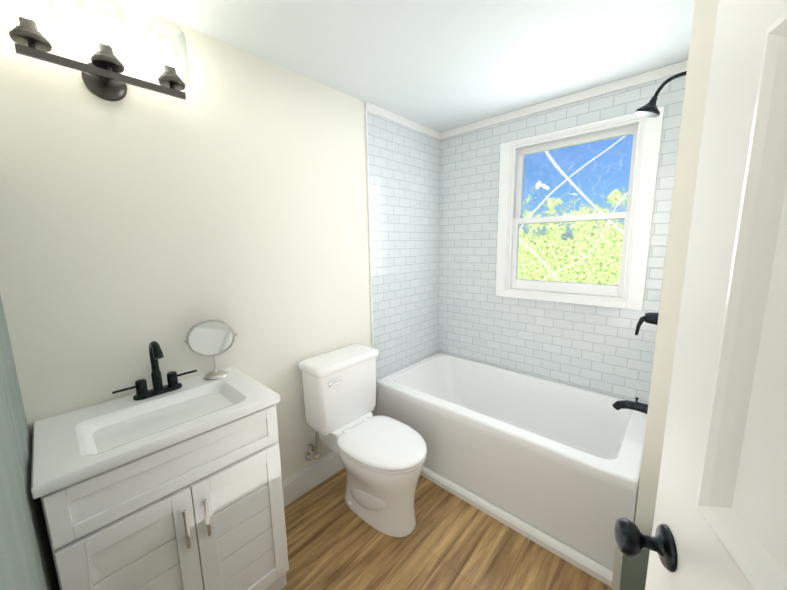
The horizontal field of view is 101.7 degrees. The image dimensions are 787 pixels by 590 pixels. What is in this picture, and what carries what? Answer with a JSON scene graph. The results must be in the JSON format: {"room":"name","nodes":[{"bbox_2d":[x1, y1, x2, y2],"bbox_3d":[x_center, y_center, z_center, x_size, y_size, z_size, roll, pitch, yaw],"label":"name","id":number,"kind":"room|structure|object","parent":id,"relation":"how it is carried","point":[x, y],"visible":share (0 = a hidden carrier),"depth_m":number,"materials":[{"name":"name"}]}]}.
{"room":"bathroom","nodes":[
{"label":"bathroom","id":0,"kind":"room"},
{"bbox_2d":[0,295,59,589],"bbox_3d":[-1.061,0.363,0.906,0.400,1.575,0.021,7,12,42],"label":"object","id":1,"kind":"structure","parent":0,"point":[14,402],"depth_m":0.89,"materials":[{"name":"grey paint"}]},
{"bbox_2d":[0,0,376,481],"bbox_3d":[-0.466,-0.002,1.939,0.120,2.350,2.660,7,12,42],"label":"wall","id":2,"kind":"structure","parent":0,"point":[230,189],"depth_m":1.31,"materials":[{"name":"white paint"}]},
{"bbox_2d":[0,0,189,100],"bbox_3d":[-0.958,-0.820,1.070,0.160,0.272,0.471,7,12,42],"label":"sconce","id":3,"kind":"object","parent":2,"relation":"attached to","point":[102,76],"visible":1,"depth_m":1.05,"materials":[{"name":"grey metal"}]},
{"bbox_2d":[305,430,319,460],"bbox_3d":[-0.485,0.869,1.864,0.110,0.217,0.102,7,12,42],"label":"water valve","id":4,"kind":"object","parent":2,"relation":"attached to","point":[312,450],"visible":0.94,"depth_m":1.85,"materials":[{"name":"silver metal"}]},
{"bbox_2d":[282,452,343,506],"bbox_3d":[-0.452,1.101,2.007,0.016,0.150,0.922,7,12,42],"label":"baseboard","id":5,"kind":"structure","parent":2,"relation":"attached to","point":[304,481],"depth_m":1.93,"materials":[{"name":"white wood"}]},
{"bbox_2d":[365,101,439,347],"bbox_3d":[0.103,-0.331,2.420,0.016,1.870,0.780,7,12,42],"label":"crown molding","id":6,"kind":"structure","parent":2,"relation":"attached to","point":[370,107],"depth_m":2.15,"materials":[{"name":"white wood"}]},
{"bbox_2d":[367,111,439,380],"bbox_3d":[0.118,-0.310,2.446,0.008,1.820,0.815,7,12,42],"label":"wall tile","id":7,"kind":"structure","parent":2,"relation":"attached to","point":[404,179],"depth_m":2.39,"materials":[{"name":"white tile"}]},
{"bbox_2d":[125,0,694,131],"bbox_3d":[-0.099,-1.016,0.541,2.340,0.080,3.940,7,12,42],"label":"ceiling","id":8,"kind":"structure","parent":0,"point":[440,65],"depth_m":1.43,"materials":[{"name":"white paint"}]},
{"bbox_2d":[281,467,611,589],"bbox_3d":[-0.057,1.383,0.923,2.340,0.080,3.940,7,12,42],"label":"floor","id":9,"kind":"structure","parent":0,"point":[451,541],"depth_m":1.54,"materials":[{"name":"wood"}]},
{"bbox_2d":[31,341,288,589],"bbox_3d":[-0.816,0.743,1.210,0.471,1.121,0.649,7,12,42],"label":"bathroom vanity","id":10,"kind":"object","parent":9,"relation":"on","point":[174,484],"visible":1,"depth_m":1.06,"materials":[{"name":"white wood"}]},
{"bbox_2d":[112,341,196,400],"bbox_3d":[-0.910,0.284,1.235,0.131,0.220,0.273,7,12,42],"label":"faucet","id":11,"kind":"object","parent":10,"relation":"on","point":[174,389],"depth_m":1.25,"materials":[{"name":"black metal"}]},
{"bbox_2d":[184,319,236,379],"bbox_3d":[-0.798,0.230,1.405,0.111,0.270,0.192,7,12,42],"label":"mirror","id":12,"kind":"object","parent":10,"relation":"on","point":[210,337],"visible":1,"depth_m":1.39,"materials":[{"name":"silver metal"}]},
{"bbox_2d":[298,343,426,536],"bbox_3d":[-0.126,0.785,1.782,0.702,0.835,0.452,7,12,42],"label":"toilet","id":13,"kind":"object","parent":9,"relation":"on","point":[383,458],"visible":1,"depth_m":1.72,"materials":[{"name":"white ceramic"}]},
{"bbox_2d":[376,352,646,570],"bbox_3d":[0.699,0.882,2.118,1.507,0.510,0.807,7,12,42],"label":"bathtub","id":14,"kind":"object","parent":9,"relation":"on","point":[560,462],"visible":0.75,"depth_m":1.84,"materials":[{"name":"white ceramic"}]},
{"bbox_2d":[420,465,612,587],"bbox_3d":[0.427,1.161,1.848,1.502,0.052,0.032,7,12,42],"label":"baseboard","id":15,"kind":"structure","parent":14,"relation":"attached to","point":[593,568],"depth_m":1.61,"materials":[{"name":"white wood"}]},
{"bbox_2d":[439,75,685,403],"bbox_3d":[1.213,-0.060,2.125,2.340,2.350,0.130,7,12,42],"label":"wall","id":16,"kind":"structure","parent":0,"point":[604,350],"depth_m":2.24,"materials":[{"name":"tile"}]},
{"bbox_2d":[440,60,687,139],"bbox_3d":[0.930,-1.213,2.085,1.520,0.050,0.016,7,12,42],"label":"crown molding","id":17,"kind":"structure","parent":16,"relation":"attached to","point":[655,74],"depth_m":1.92,"materials":[{"name":"white wood"}]},
{"bbox_2d":[495,106,663,309],"bbox_3d":[1.139,-0.498,2.099,0.885,1.085,0.152,7,12,42],"label":"double-hung window","id":18,"kind":"structure","parent":16,"relation":"in","point":[627,291],"depth_m":1.99,"materials":[{"name":"white paint"}]},
{"bbox_2d":[635,0,718,535],"bbox_3d":[1.502,0.076,1.236,0.700,2.350,0.810,7,12,42],"label":"wall","id":19,"kind":"structure","parent":0,"point":[705,12],"depth_m":1.11,"materials":[{"name":"white paint"}]},
{"bbox_2d":[612,397,647,413],"bbox_3d":[1.193,0.552,1.605,0.157,0.090,0.064,7,12,42],"label":"tub spout","id":20,"kind":"object","parent":19,"relation":"attached to","point":[636,405],"visible":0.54,"depth_m":1.59,"materials":[{"name":"black metal"}]},
{"bbox_2d":[635,312,658,334],"bbox_3d":[1.209,0.109,1.513,0.092,0.172,0.170,7,12,42],"label":"shower valve","id":21,"kind":"object","parent":19,"relation":"attached to","point":[650,317],"visible":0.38,"depth_m":1.50,"materials":[{"name":"black metal"}]},
{"bbox_2d":[635,71,686,116],"bbox_3d":[1.161,-0.871,1.386,0.177,0.174,0.096,7,12,42],"label":"shower head","id":22,"kind":"object","parent":19,"relation":"attached to","point":[649,109],"visible":0.85,"depth_m":1.39},
{"bbox_3d":[-0.503,0.264,0.274,2.340,2.350,0.120,7,12,42],"label":"wall","id":23,"kind":"structure","parent":0,"visible":0},
{"bbox_2d":[614,0,786,589],"bbox_3d":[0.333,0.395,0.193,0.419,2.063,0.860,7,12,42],"label":"door","id":24,"kind":"structure","parent":23,"relation":"in","point":[720,519],"depth_m":0.42,"materials":[{"name":"white paint"}]},
{"label":"outside","id":25,"kind":"structure","parent":0,"visible":0},
{"bbox_2d":[517,136,630,284],"bbox_3d":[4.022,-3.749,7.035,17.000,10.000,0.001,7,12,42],"label":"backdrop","id":26,"kind":"structure","parent":25,"point":[539,270],"depth_m":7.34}
]}

